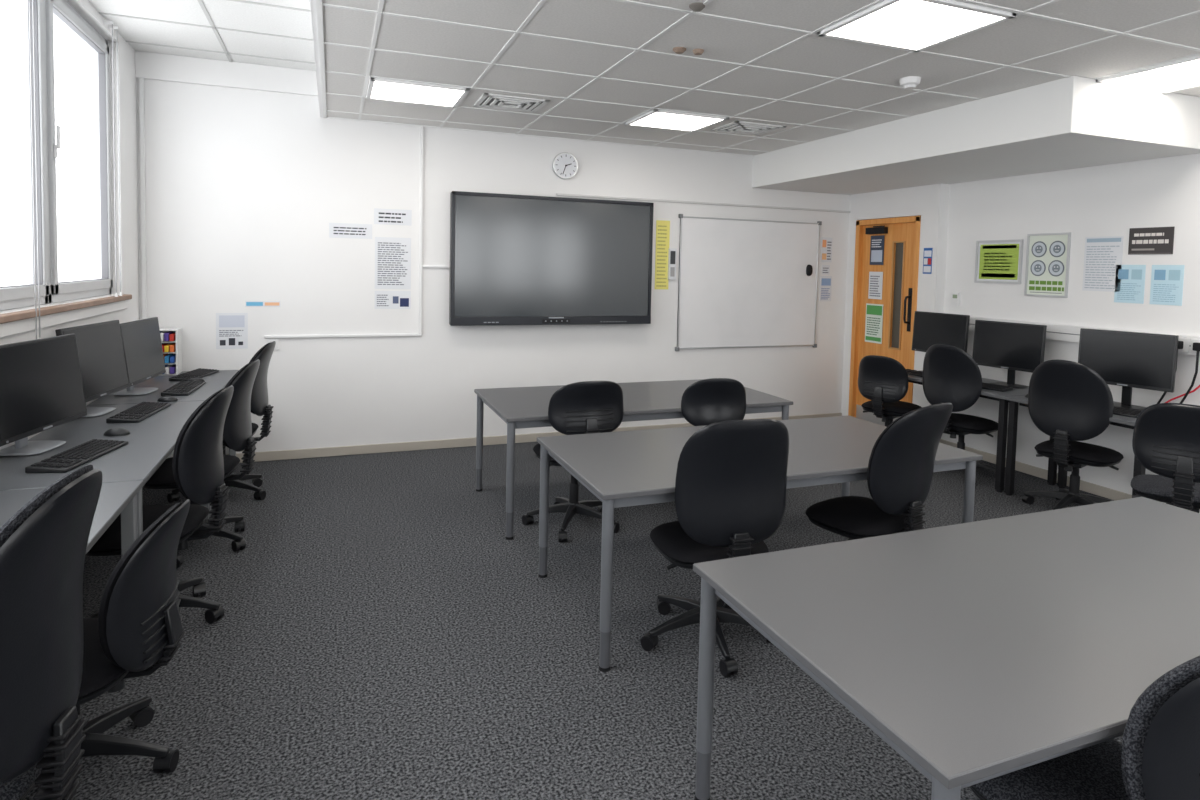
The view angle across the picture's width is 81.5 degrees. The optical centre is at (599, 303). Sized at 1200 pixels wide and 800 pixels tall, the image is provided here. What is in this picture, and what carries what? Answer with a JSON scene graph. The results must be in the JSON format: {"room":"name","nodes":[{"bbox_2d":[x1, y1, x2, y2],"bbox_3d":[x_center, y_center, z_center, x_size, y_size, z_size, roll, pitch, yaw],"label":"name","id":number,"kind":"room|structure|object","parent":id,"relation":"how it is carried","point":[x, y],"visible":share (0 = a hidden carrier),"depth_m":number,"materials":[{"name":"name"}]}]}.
{"room":"computer lab","nodes":[
{"label":"computer lab","id":0,"kind":"room"},
{"bbox_2d":[0,0,139,449],"bbox_3d":[-2.123,-0.145,1.402,0.280,3.250,7.950,0,3,-21],"label":"wall","id":1,"kind":"structure","parent":0,"point":[80,55],"depth_m":4.66,"materials":[{"name":"paint"}]},
{"bbox_2d":[0,0,47,310],"bbox_3d":[-2.722,-0.808,3.090,0.070,1.690,1.140,0,3,-21],"label":"frame","id":2,"kind":"object","parent":1,"relation":"attached to","point":[20,303],"visible":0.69,"depth_m":3.54,"materials":[{"name":"grey plastic"}]},
{"bbox_2d":[0,0,48,301],"bbox_3d":[-2.704,-0.808,3.097,0.068,1.600,1.060,0,3,-21],"label":"window","id":3,"kind":"structure","parent":1,"relation":"in","point":[22,292],"depth_m":3.55,"materials":[{"name":"grey plastic"}]},
{"bbox_2d":[0,0,42,287],"bbox_3d":[-2.700,-0.808,3.099,0.038,1.500,0.960,0,3,-21],"label":"gasket","id":4,"kind":"object","parent":3,"relation":"attached to","point":[35,1],"visible":0.53,"depth_m":3.54,"materials":[{"name":"grey"}]},
{"bbox_2d":[29,0,36,338],"bbox_3d":[-2.640,-0.653,3.217,0.054,2.090,0.020,0,3,-21],"label":"blind cord","id":5,"kind":"object","parent":1,"relation":"hanging from","point":[29,0],"visible":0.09,"depth_m":3.22,"materials":[{"name":"grey plastic"}]},
{"bbox_2d":[32,0,40,338],"bbox_3d":[-2.652,-0.755,3.249,0.054,1.890,0.020,0,3,-21],"label":"blind cord","id":6,"kind":"object","parent":1,"relation":"hanging from","point":[32,0],"visible":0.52,"depth_m":3.26,"materials":[{"name":"grey plastic"}]},
{"bbox_2d":[0,300,127,337],"bbox_3d":[-2.045,0.199,1.615,0.020,0.064,6.850,0,3,-21],"label":"apron","id":7,"kind":"object","parent":1,"relation":"attached to","point":[21,326],"depth_m":3.60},
{"bbox_2d":[0,294,131,323],"bbox_3d":[-2.057,0.149,1.612,0.095,0.033,6.860,0,3,-21],"label":"window sill","id":8,"kind":"structure","parent":1,"relation":"attached to","point":[26,314],"depth_m":3.54,"materials":[{"name":"wood"}]},
{"bbox_2d":[43,0,110,303],"bbox_3d":[-3.128,-0.873,4.148,0.070,1.690,1.130,0,3,-21],"label":"frame","id":9,"kind":"object","parent":1,"relation":"attached to","point":[93,293],"visible":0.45,"depth_m":3.97,"materials":[{"name":"grey plastic"}]},
{"bbox_2d":[45,0,112,294],"bbox_3d":[-3.098,-0.873,4.160,0.095,1.600,1.050,0,3,-21],"label":"window","id":10,"kind":"structure","parent":1,"relation":"in","point":[57,288],"depth_m":3.88,"materials":[{"name":"grey plastic"}]},
{"bbox_2d":[53,6,108,282],"bbox_3d":[-3.106,-0.873,4.157,0.038,1.500,0.950,0,3,-21],"label":"gasket","id":11,"kind":"object","parent":10,"relation":"attached to","point":[101,55],"visible":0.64,"depth_m":4.58,"materials":[{"name":"grey rubber"}]},
{"bbox_2d":[103,20,117,296],"bbox_3d":[-3.101,-0.907,4.419,0.054,1.730,0.020,0,3,-21],"label":"blind cord","id":12,"kind":"object","parent":1,"relation":"hanging from","point":[104,21],"visible":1,"depth_m":4.42,"materials":[{"name":"grey plastic"}]},
{"bbox_2d":[108,25,121,295],"bbox_3d":[-3.137,-0.912,4.512,0.054,1.730,0.020,0,3,-21],"label":"blind cord","id":13,"kind":"object","parent":1,"relation":"hanging from","point":[109,26],"visible":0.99,"depth_m":4.51,"materials":[{"name":"grey plastic"}]},
{"bbox_2d":[88,0,315,70],"bbox_3d":[-1.366,-1.687,1.599,1.270,0.160,7.950,0,3,-21],"label":"ceiling","id":14,"kind":"structure","parent":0,"point":[223,13],"depth_m":4.53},
{"bbox_2d":[99,0,314,63],"bbox_3d":[-1.379,-1.604,1.598,1.245,0.005,7.951,0,3,-21],"label":"grid","id":15,"kind":"object","parent":14,"relation":"attached to","point":[201,3],"depth_m":4.54,"materials":[{"name":"white metal"}]},
{"bbox_2d":[135,51,317,95],"bbox_3d":[-2.798,-1.738,5.295,1.245,0.190,0.030,0,3,-21],"label":"beam","id":16,"kind":"structure","parent":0,"point":[151,66],"depth_m":5.26,"materials":[{"name":"white paint"}]},
{"bbox_2d":[136,78,849,457],"bbox_3d":[-0.365,-0.372,6.435,7.210,3.250,0.200,0,3,-21],"label":"wall","id":17,"kind":"structure","parent":0,"point":[245,188],"depth_m":5.79,"materials":[{"name":"paint"}]},
{"bbox_2d":[216,313,247,348],"bbox_3d":[-2.855,0.213,5.406,0.220,0.280,0.004,0,3,-21],"label":"poster","id":18,"kind":"object","parent":17,"relation":"attached to","point":[231,328],"visible":1,"depth_m":5.40,"materials":[{"name":"white paper"}]},
{"bbox_2d":[139,78,448,337],"bbox_3d":[-2.334,-0.684,5.540,2.250,1.920,0.025,0,3,-21],"label":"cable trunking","id":19,"kind":"object","parent":17,"relation":"attached to","point":[141,80],"depth_m":5.17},
{"bbox_2d":[329,223,371,238],"bbox_3d":[-2.028,-0.590,5.674,0.330,0.120,0.004,0,3,-21],"label":"notice","id":20,"kind":"object","parent":17,"relation":"attached to","point":[336,230],"visible":1,"depth_m":5.67,"materials":[{"name":"white paper"}]},
{"bbox_2d":[374,208,411,225],"bbox_3d":[-1.718,-0.717,5.785,0.300,0.130,0.004,0,3,-21],"label":"notice","id":21,"kind":"object","parent":17,"relation":"attached to","point":[381,216],"visible":1,"depth_m":5.78,"materials":[{"name":"white paper"}]},
{"bbox_2d":[375,291,410,308],"bbox_3d":[-1.732,-0.029,5.822,0.290,0.150,0.004,0,3,-21],"label":"notice","id":22,"kind":"object","parent":17,"relation":"attached to","point":[383,299],"visible":1,"depth_m":5.82,"materials":[{"name":"white paper"}]},
{"bbox_2d":[375,237,410,288],"bbox_3d":[-1.725,-0.334,5.806,0.290,0.430,0.004,0,3,-21],"label":"notice","id":23,"kind":"object","parent":17,"relation":"attached to","point":[392,255],"visible":1,"depth_m":5.80,"materials":[{"name":"white paper"}]},
{"bbox_2d":[226,413,841,462],"bbox_3d":[-0.412,1.219,6.399,6.500,0.075,0.015,0,3,-21],"label":"baseboard","id":24,"kind":"structure","parent":17,"relation":"attached to","point":[520,438],"depth_m":5.94,"materials":[{"name":"beige paint"}]},
{"bbox_2d":[449,191,653,325],"bbox_3d":[-0.400,-0.377,6.234,1.860,1.130,0.149,0,3,-21],"label":"wall display","id":25,"kind":"object","parent":17,"relation":"attached to","point":[515,259],"visible":1,"depth_m":6.16,"materials":[{"name":"black"}]},
{"bbox_2d":[552,152,577,178],"bbox_3d":[-0.312,-1.239,6.272,0.240,0.240,0.043,0,3,-21],"label":"wall clock","id":26,"kind":"object","parent":17,"relation":"attached to","point":[564,164],"visible":1,"depth_m":6.25,"materials":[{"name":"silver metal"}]},
{"bbox_2d":[654,220,669,288],"bbox_3d":[0.598,-0.465,6.689,0.145,0.660,0.005,0,3,-21],"label":"chart","id":27,"kind":"object","parent":17,"relation":"attached to","point":[662,227],"visible":1,"depth_m":6.69,"materials":[{"name":"yellow paper"}]},
{"bbox_2d":[668,248,676,279],"bbox_3d":[0.694,-0.379,6.717,0.075,0.300,0.031,0,3,-21],"label":"remote holder","id":28,"kind":"object","parent":17,"relation":"attached to","point":[671,251],"visible":1,"depth_m":6.71,"materials":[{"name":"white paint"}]},
{"bbox_2d":[556,193,850,212],"bbox_3d":[1.140,-0.979,6.857,3.280,0.020,0.022,0,3,-21],"label":"wall rail","id":29,"kind":"object","parent":17,"relation":"attached to","point":[557,194],"visible":1,"depth_m":6.77,"materials":[{"name":"white paint"}]},
{"bbox_2d":[675,214,821,350],"bbox_3d":[1.530,-0.197,7.038,1.670,1.330,0.049,0,3,-21],"label":"whiteboard","id":30,"kind":"object","parent":17,"relation":"attached to","point":[742,283],"visible":1,"depth_m":7.03,"materials":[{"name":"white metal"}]},
{"bbox_2d":[819,276,831,300],"bbox_3d":[2.398,-0.157,7.399,0.150,0.270,0.004,0,3,-21],"label":"notice","id":31,"kind":"object","parent":17,"relation":"attached to","point":[825,281],"visible":1,"depth_m":7.40,"materials":[{"name":"white paper"}]},
{"bbox_2d":[821,237,831,261],"bbox_3d":[2.397,-0.567,7.374,0.140,0.260,0.004,0,3,-21],"label":"notice","id":32,"kind":"object","parent":17,"relation":"attached to","point":[826,243],"visible":1,"depth_m":7.37,"materials":[{"name":"white paper"}]},
{"bbox_2d":[24,442,1122,799],"bbox_3d":[1.056,1.532,2.725,7.210,0.100,8.350,0,3,-21],"label":"floor","id":33,"kind":"structure","parent":0,"point":[381,634],"depth_m":2.80,"materials":[{"name":"carpet"}]},
{"bbox_2d":[0,465,102,799],"bbox_3d":[-1.382,0.918,1.415,0.629,1.157,0.581,1,3,-12],"label":"office chair","id":34,"kind":"object","parent":33,"relation":"on","point":[43,545],"visible":1,"depth_m":1.39,"materials":[{"name":"black plastic"}]},
{"bbox_2d":[0,480,143,557],"bbox_3d":[-1.774,1.097,1.827,0.642,0.740,1.648,0,3,-21],"label":"computer desk","id":35,"kind":"object","parent":33,"relation":"on","point":[115,498],"visible":0.23,"depth_m":2.49,"materials":[{"name":"laminate"}]},
{"bbox_2d":[0,401,208,537],"bbox_3d":[-2.365,1.003,3.365,0.642,0.740,1.648,0,3,-21],"label":"computer desk","id":36,"kind":"object","parent":33,"relation":"on","point":[151,440],"visible":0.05,"depth_m":3.13,"materials":[{"name":"laminate"}]},
{"bbox_2d":[0,334,86,455],"bbox_3d":[-2.509,0.402,3.062,0.200,0.484,0.600,1,3,-8],"label":"computer monitor","id":37,"kind":"object","parent":36,"relation":"on","point":[41,384],"visible":1,"depth_m":3.05,"materials":[{"name":"black plastic"}]},
{"bbox_2d":[25,439,127,472],"bbox_3d":[-2.211,0.642,2.967,0.150,0.027,0.450,1,3,-7],"label":"keyboard","id":38,"kind":"object","parent":36,"relation":"on","point":[65,461],"visible":1,"depth_m":2.90,"materials":[{"name":"black plastic"}]},
{"bbox_2d":[55,320,128,416],"bbox_3d":[-2.783,0.356,3.789,0.200,0.488,0.600,1,3,-11],"label":"computer monitor","id":39,"kind":"object","parent":36,"relation":"on","point":[99,345],"visible":0.61,"depth_m":3.82,"materials":[{"name":"black plastic"}]},
{"bbox_2d":[106,402,170,422],"bbox_3d":[-2.514,0.591,3.813,0.150,0.027,0.450,1,3,-13],"label":"keyboard","id":40,"kind":"object","parent":36,"relation":"on","point":[141,411],"visible":1,"depth_m":3.75,"materials":[{"name":"black plastic"}]},
{"bbox_2d":[76,499,189,772],"bbox_3d":[-1.597,1.041,2.097,0.617,0.830,0.601,1,3,-12],"label":"office chair","id":41,"kind":"object","parent":33,"relation":"on","point":[137,630],"visible":0.68,"depth_m":2.08,"materials":[{"name":"black plastic"}]},
{"bbox_2d":[86,385,233,623],"bbox_3d":[-1.931,0.884,3.013,0.609,1.034,0.575,1,3,-11],"label":"office chair","id":42,"kind":"object","parent":33,"relation":"on","point":[198,460],"visible":0.53,"depth_m":2.97,"materials":[{"name":"black plastic"}]},
{"bbox_2d":[86,370,238,517],"bbox_3d":[-2.887,0.920,4.726,0.642,0.740,1.268,0,3,-21],"label":"computer desk","id":43,"kind":"object","parent":33,"relation":"on","point":[215,382],"visible":0.14,"depth_m":4.53,"materials":[{"name":"laminate"}]},
{"bbox_2d":[114,317,165,395],"bbox_3d":[-2.933,0.335,4.404,0.200,0.459,0.580,1,3,-13],"label":"computer monitor","id":44,"kind":"object","parent":43,"relation":"on","point":[141,339],"visible":0.9,"depth_m":4.38,"materials":[{"name":"black plastic"}]},
{"bbox_2d":[158,328,181,375],"bbox_3d":[-3.246,0.354,5.133,0.260,0.331,0.190,0,3,-21],"label":"bookcase","id":45,"kind":"object","parent":43,"relation":"on","point":[171,338],"visible":0.37,"depth_m":5.10,"materials":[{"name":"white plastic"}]},
{"bbox_2d":[161,380,205,395],"bbox_3d":[-2.708,0.548,4.541,0.150,0.027,0.450,0,3,-17],"label":"keyboard","id":46,"kind":"object","parent":43,"relation":"on","point":[182,388],"visible":1,"depth_m":4.47,"materials":[{"name":"black plastic"}]},
{"bbox_2d":[169,368,218,380],"bbox_3d":[-2.940,0.516,5.061,0.150,0.027,0.450,1,3,-6],"label":"keyboard","id":47,"kind":"object","parent":43,"relation":"on","point":[197,373],"visible":0.98,"depth_m":5.02,"materials":[{"name":"black plastic"}]},
{"bbox_2d":[143,359,259,568],"bbox_3d":[-2.205,0.831,3.835,0.590,1.040,0.580,2,3,11],"label":"office chair","id":48,"kind":"object","parent":33,"relation":"on","point":[237,431],"visible":0.51,"depth_m":3.80,"materials":[{"name":"black plastic"}]},
{"bbox_2d":[167,341,275,501],"bbox_3d":[-2.507,0.776,4.664,0.601,1.050,0.585,3,3,27],"label":"office chair","id":49,"kind":"object","parent":33,"relation":"on","point":[259,395],"visible":0.53,"depth_m":4.63,"materials":[{"name":"black plastic"}]},
{"bbox_2d":[522,381,623,541],"bbox_3d":[-0.166,0.901,4.295,0.579,0.942,0.626,0,3,-21],"label":"office chair","id":50,"kind":"object","parent":33,"relation":"on","point":[586,407],"visible":0.59,"depth_m":4.04,"materials":[{"name":"black plastic"}]},
{"bbox_2d":[474,379,792,539],"bbox_3d":[0.202,0.992,4.827,1.972,0.720,0.982,0,3,-21],"label":"table","id":51,"kind":"object","parent":33,"relation":"on","point":[518,407],"visible":0.65,"depth_m":4.61,"materials":[{"name":"laminate"}]},
{"bbox_2d":[681,378,745,425],"bbox_3d":[0.694,0.911,4.644,0.574,0.922,0.627,1,3,-9],"label":"office chair","id":52,"kind":"object","parent":33,"relation":"on","point":[704,402],"visible":0.34,"depth_m":4.37,"materials":[{"name":"black plastic"}]},
{"bbox_2d":[640,419,788,676],"bbox_3d":[0.472,0.944,2.983,0.608,1.022,0.599,0,3,-15],"label":"office chair","id":53,"kind":"object","parent":33,"relation":"on","point":[731,481],"visible":0.79,"depth_m":2.74,"materials":[{"name":"black plastic"}]},
{"bbox_2d":[537,415,982,671],"bbox_3d":[0.766,1.074,3.511,1.992,0.720,0.947,0,3,-21],"label":"table","id":54,"kind":"object","parent":33,"relation":"on","point":[635,467],"visible":0.75,"depth_m":3.31,"materials":[{"name":"laminate"}]},
{"bbox_2d":[805,403,952,540],"bbox_3d":[1.317,0.939,3.347,0.578,1.030,0.648,-1,4,-33],"label":"office chair","id":55,"kind":"object","parent":33,"relation":"on","point":[902,458],"visible":0.69,"depth_m":3.13,"materials":[{"name":"black plastic"}]},
{"bbox_2d":[867,406,926,501],"bbox_3d":[1.425,0.696,3.152,0.463,0.511,0.180,-1,4,-33],"label":"backrest","id":56,"kind":"object","parent":55,"relation":"on","point":[897,465],"depth_m":3.08,"materials":[{"name":"black plastic"}]},
{"bbox_2d":[858,355,921,426],"bbox_3d":[2.555,0.887,6.127,0.595,0.896,0.601,4,4,44],"label":"office chair","id":57,"kind":"object","parent":33,"relation":"on","point":[882,380],"visible":0.75,"depth_m":5.93,"materials":[{"name":"black plastic"}]},
{"bbox_2d":[693,497,1199,799],"bbox_3d":[1.395,1.165,2.040,2.052,0.720,0.930,0,3,-21],"label":"table","id":58,"kind":"object","parent":33,"relation":"on","point":[977,652],"visible":1,"depth_m":1.79,"materials":[{"name":"laminate"}]},
{"bbox_2d":[923,344,997,483],"bbox_3d":[2.886,0.841,5.573,0.628,1.060,0.578,-1,4,-35],"label":"office chair","id":59,"kind":"object","parent":33,"relation":"on","point":[950,374],"visible":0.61,"depth_m":5.39,"materials":[{"name":"black plastic"}]},
{"bbox_2d":[885,370,1056,491],"bbox_3d":[3.028,1.004,5.772,0.637,0.720,1.198,0,3,-21],"label":"computer desk","id":60,"kind":"object","parent":33,"relation":"on","point":[999,396],"visible":0.41,"depth_m":5.16,"materials":[{"name":"laminate"}]},
{"bbox_2d":[912,311,969,352],"bbox_3d":[3.010,0.353,6.136,0.200,0.540,0.540,0,3,-25],"label":"computer monitor","id":61,"kind":"object","parent":60,"relation":"on","point":[930,328],"visible":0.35,"depth_m":6.11,"materials":[{"name":"black plastic"}]},
{"bbox_2d":[972,320,1046,387],"bbox_3d":[3.266,0.405,5.553,0.200,0.509,0.560,0,3,-28],"label":"computer monitor","id":62,"kind":"object","parent":60,"relation":"on","point":[1010,346],"visible":0.85,"depth_m":5.52,"materials":[{"name":"black plastic"}]},
{"bbox_2d":[1021,360,1123,510],"bbox_3d":[3.209,0.895,4.693,0.590,1.060,0.600,-1,4,-38],"label":"office chair","id":63,"kind":"object","parent":33,"relation":"on","point":[1069,402],"visible":0.91,"depth_m":4.54,"materials":[{"name":"black plastic"}]},
{"bbox_2d":[1004,395,1146,495],"bbox_3d":[3.411,1.065,4.775,0.637,0.720,0.938,0,3,-21],"label":"computer desk","id":64,"kind":"object","parent":33,"relation":"on","point":[1014,401],"visible":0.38,"depth_m":5.05,"materials":[{"name":"laminate"}]},
{"bbox_2d":[1078,328,1178,410],"bbox_3d":[3.578,0.450,4.737,0.200,0.520,0.550,-1,4,-35],"label":"computer monitor","id":65,"kind":"object","parent":64,"relation":"on","point":[1128,360],"visible":0.8,"depth_m":4.68,"materials":[{"name":"black plastic"}]},
{"bbox_2d":[969,656,1199,799],"bbox_3d":[1.136,1.074,1.598,0.578,0.937,0.624,0,3,-26],"label":"office chair","id":66,"kind":"object","parent":33,"relation":"on","point":[1158,755],"visible":0.77,"depth_m":1.32,"materials":[{"name":"black fabric"}]},
{"bbox_2d":[1121,656,1199,799],"bbox_3d":[1.241,0.834,1.383,0.477,0.430,0.139,0,3,-26],"label":"backrest","id":67,"kind":"object","parent":66,"relation":"on","point":[1160,756],"depth_m":1.30,"materials":[{"name":"fabric"}]},
{"bbox_2d":[1131,403,1199,512],"bbox_3d":[3.216,0.992,3.834,0.601,0.956,0.597,4,4,41],"label":"office chair","id":68,"kind":"object","parent":33,"relation":"on","point":[1166,436],"visible":0.77,"depth_m":3.68,"materials":[{"name":"black plastic"}]},
{"bbox_2d":[322,0,1199,154],"bbox_3d":[1.856,-1.509,2.846,5.640,0.505,7.950,0,3,-21],"label":"ceiling","id":69,"kind":"structure","parent":0,"point":[1020,38],"depth_m":3.79,"materials":[{"name":"tile"}]},
{"bbox_2d":[310,0,322,116],"bbox_3d":[-0.791,-1.432,1.835,0.025,0.349,7.950,0,3,-21],"label":"step","id":70,"kind":"structure","parent":69,"relation":"attached to","point":[312,2],"depth_m":3.78,"materials":[{"name":"white paint"}]},
{"bbox_2d":[366,77,469,107],"bbox_3d":[-1.236,-1.412,4.691,0.620,0.018,0.560,0,3,-21],"label":"surround","id":71,"kind":"object","parent":69,"relation":"attached to","point":[372,80],"visible":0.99,"depth_m":4.52,"materials":[{"name":"white metal"}]},
{"bbox_2d":[371,81,463,105],"bbox_3d":[-1.236,-1.413,4.691,0.560,0.008,0.500,0,3,-21],"label":"diffuser","id":72,"kind":"object","parent":71,"relation":"attached to","point":[381,90],"visible":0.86,"depth_m":4.68,"materials":[{"name":"white plastic"}]},
{"bbox_2d":[473,93,549,112],"bbox_3d":[-0.631,-1.409,4.929,0.460,0.022,0.391,0,3,-21],"label":"ceiling air vent","id":73,"kind":"object","parent":69,"relation":"in","point":[487,100],"depth_m":4.88,"materials":[{"name":"white metal"}]},
{"bbox_2d":[625,109,728,131],"bbox_3d":[0.584,-1.409,5.390,0.620,0.018,0.560,0,3,-21],"label":"surround","id":74,"kind":"object","parent":69,"relation":"attached to","point":[629,123],"visible":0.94,"depth_m":5.22,"materials":[{"name":"white metal"}]},
{"bbox_2d":[632,112,721,129],"bbox_3d":[0.584,-1.410,5.390,0.560,0.008,0.500,0,3,-21],"label":"diffuser","id":75,"kind":"object","parent":74,"relation":"attached to","point":[664,120],"visible":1,"depth_m":5.39,"materials":[{"name":"white plastic"}]},
{"bbox_2d":[711,121,785,135],"bbox_3d":[1.194,-1.406,5.629,0.460,0.022,0.391,0,3,-21],"label":"ceiling air vent","id":76,"kind":"object","parent":69,"relation":"in","point":[739,127],"depth_m":5.58,"materials":[{"name":"white metal"}]},
{"bbox_2d":[316,0,1199,155],"bbox_3d":[1.710,-1.253,2.806,5.340,0.008,7.950,0,3,-21],"label":"grid","id":77,"kind":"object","parent":69,"relation":"attached to","point":[319,4],"depth_m":3.91,"materials":[{"name":"white metal"}]},
{"bbox_2d":[899,76,920,89],"bbox_3d":[1.828,-1.296,4.109,0.116,0.055,0.116,0,3,-21],"label":"smoke detector","id":78,"kind":"object","parent":69,"relation":"attached to","point":[910,82],"visible":1,"depth_m":4.08,"materials":[{"name":"white plastic"}]},
{"bbox_2d":[817,0,1015,52],"bbox_3d":[1.429,-1.275,3.190,0.620,0.018,0.560,0,3,-21],"label":"surround","id":79,"kind":"object","parent":69,"relation":"attached to","point":[1006,15],"visible":0.95,"depth_m":3.10,"materials":[{"name":"white metal"}]},
{"bbox_2d":[828,0,1002,48],"bbox_3d":[1.429,-1.276,3.190,0.560,0.008,0.500,0,3,-21],"label":"diffuser","id":80,"kind":"object","parent":79,"relation":"attached to","point":[914,24],"visible":0.83,"depth_m":3.17,"materials":[{"name":"white plastic"}]},
{"bbox_2d":[752,76,1199,194],"bbox_3d":[2.733,-1.227,5.721,1.340,0.321,3.250,0,3,-21],"label":"ceiling bulkhead","id":81,"kind":"object","parent":69,"relation":"attached to","point":[1073,122],"depth_m":4.68,"materials":[{"name":"white paint"}]},
{"bbox_2d":[1096,55,1199,93],"bbox_3d":[3.249,-1.272,3.889,0.620,0.018,0.560,0,3,-21],"label":"surround","id":82,"kind":"object","parent":69,"relation":"attached to","point":[1101,80],"visible":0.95,"depth_m":3.88,"materials":[{"name":"white metal"}]},
{"bbox_2d":[1105,59,1199,91],"bbox_3d":[3.249,-1.273,3.889,0.560,0.008,0.500,0,3,-21],"label":"diffuser","id":83,"kind":"object","parent":82,"relation":"attached to","point":[1187,74],"visible":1,"depth_m":3.95,"materials":[{"name":"white plastic"}]},
{"bbox_2d":[841,153,1199,512],"bbox_3d":[4.267,-0.135,3.856,0.410,3.250,7.950,0,3,-21],"label":"wall","id":84,"kind":"structure","parent":0,"point":[1110,199],"depth_m":5.44,"materials":[{"name":"paint"}]},
{"bbox_2d":[848,216,920,416],"bbox_3d":[2.859,0.221,7.011,0.116,2.145,0.860,0,3,-21],"label":"door","id":85,"kind":"structure","parent":84,"relation":"in","point":[912,292],"depth_m":6.92,"materials":[{"name":"wood"}]},
{"bbox_2d":[856,404,898,425],"bbox_3d":[2.852,1.182,7.067,0.006,0.180,0.720,0,3,-21],"label":"kick plate","id":86,"kind":"object","parent":85,"relation":"attached to","point":[868,416],"visible":0.36,"depth_m":7.24,"materials":[{"name":"silver metal"}]},
{"bbox_2d":[855,222,914,416],"bbox_3d":[2.896,0.244,7.027,0.045,2.080,0.750,0,3,-21],"label":"leaf","id":87,"kind":"object","parent":85,"relation":"attached to","point":[898,231],"visible":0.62,"depth_m":6.99,"materials":[{"name":"brown wood"}]},
{"bbox_2d":[865,303,882,343],"bbox_3d":[2.814,0.205,7.159,0.004,0.400,0.240,0,3,-21],"label":"notice","id":88,"kind":"object","parent":87,"relation":"attached to","point":[874,312],"visible":1,"depth_m":7.15,"materials":[{"name":"green paper"}]},
{"bbox_2d":[868,272,882,299],"bbox_3d":[2.822,-0.184,7.139,0.004,0.280,0.190,0,3,-21],"label":"notice","id":89,"kind":"object","parent":87,"relation":"attached to","point":[875,278],"visible":1,"depth_m":7.14,"materials":[{"name":"white paper"}]},
{"bbox_2d":[870,235,884,264],"bbox_3d":[2.830,-0.544,7.120,0.004,0.300,0.190,0,3,-21],"label":"notice","id":90,"kind":"object","parent":87,"relation":"attached to","point":[877,242],"visible":1,"depth_m":7.11,"materials":[{"name":"blue paper"}]},
{"bbox_2d":[888,241,905,349],"bbox_3d":[2.926,-0.078,6.874,0.010,1.070,0.160,0,3,-21],"label":"bead","id":91,"kind":"object","parent":87,"relation":"attached to","point":[903,242],"visible":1,"depth_m":6.86,"materials":[{"name":"brown"}]},
{"bbox_2d":[923,248,932,273],"bbox_3d":[3.042,-0.395,6.470,0.004,0.240,0.100,0,3,-21],"label":"notice","id":92,"kind":"object","parent":84,"relation":"attached to","point":[927,258],"visible":1,"depth_m":6.47,"materials":[{"name":"white paper"}]},
{"bbox_2d":[974,239,1023,283],"bbox_3d":[3.372,-0.352,5.902,0.015,0.366,0.436,0,3,-21],"label":"framed notice","id":93,"kind":"object","parent":84,"relation":"attached to","point":[996,261],"visible":1,"depth_m":5.89,"materials":[{"name":"green paper"}]},
{"bbox_2d":[939,439,1131,500],"bbox_3d":[4.349,1.484,3.348,0.015,0.075,6.760,0,3,-21],"label":"baseboard","id":94,"kind":"structure","parent":84,"relation":"attached to","point":[1112,494],"depth_m":5.51,"materials":[{"name":"beige paint"}]},
{"bbox_2d":[1024,232,1070,297],"bbox_3d":[3.527,-0.303,5.498,0.015,0.500,0.350,0,3,-21],"label":"framed poster","id":95,"kind":"object","parent":84,"relation":"attached to","point":[1047,254],"visible":1,"depth_m":5.49,"materials":[{"name":"white paper"}]},
{"bbox_2d":[969,317,1199,355],"bbox_3d":[3.802,0.265,4.726,0.052,0.120,3.660,0,3,-21],"label":"dado","id":96,"kind":"object","parent":84,"relation":"attached to","point":[1069,333],"visible":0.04,"depth_m":5.33,"materials":[{"name":"white plastic"}]},
{"bbox_2d":[1180,339,1199,403],"bbox_3d":[3.829,0.476,4.509,0.057,0.488,0.161,0,3,-21],"label":"wall socket","id":97,"kind":"object","parent":96,"relation":"attached to","point":[1195,343],"visible":0.91,"depth_m":4.48,"materials":[{"name":"white plastic"}]},
{"bbox_2d":[1082,236,1123,291],"bbox_3d":[3.683,-0.289,5.108,0.004,0.400,0.270,0,3,-21],"label":"notice","id":98,"kind":"object","parent":84,"relation":"attached to","point":[1102,255],"visible":1,"depth_m":5.11,"materials":[{"name":"white paper"}]},
{"bbox_2d":[1114,265,1145,303],"bbox_3d":[3.749,-0.138,4.933,0.004,0.270,0.195,0,3,-21],"label":"notice","id":99,"kind":"object","parent":84,"relation":"attached to","point":[1132,285],"visible":1,"depth_m":4.93,"materials":[{"name":"blue paper"}]},
{"bbox_2d":[1128,227,1174,254],"bbox_3d":[3.797,-0.430,4.805,0.007,0.185,0.280,0,3,-21],"label":"sign","id":100,"kind":"object","parent":84,"relation":"attached to","point":[1153,240],"visible":1,"depth_m":4.80,"materials":[{"name":"black plastic"}]},
{"bbox_2d":[1150,265,1183,305],"bbox_3d":[3.833,-0.124,4.714,0.004,0.270,0.195,0,3,-21],"label":"notice","id":101,"kind":"object","parent":84,"relation":"attached to","point":[1166,288],"visible":1,"depth_m":4.71,"materials":[{"name":"paper"}]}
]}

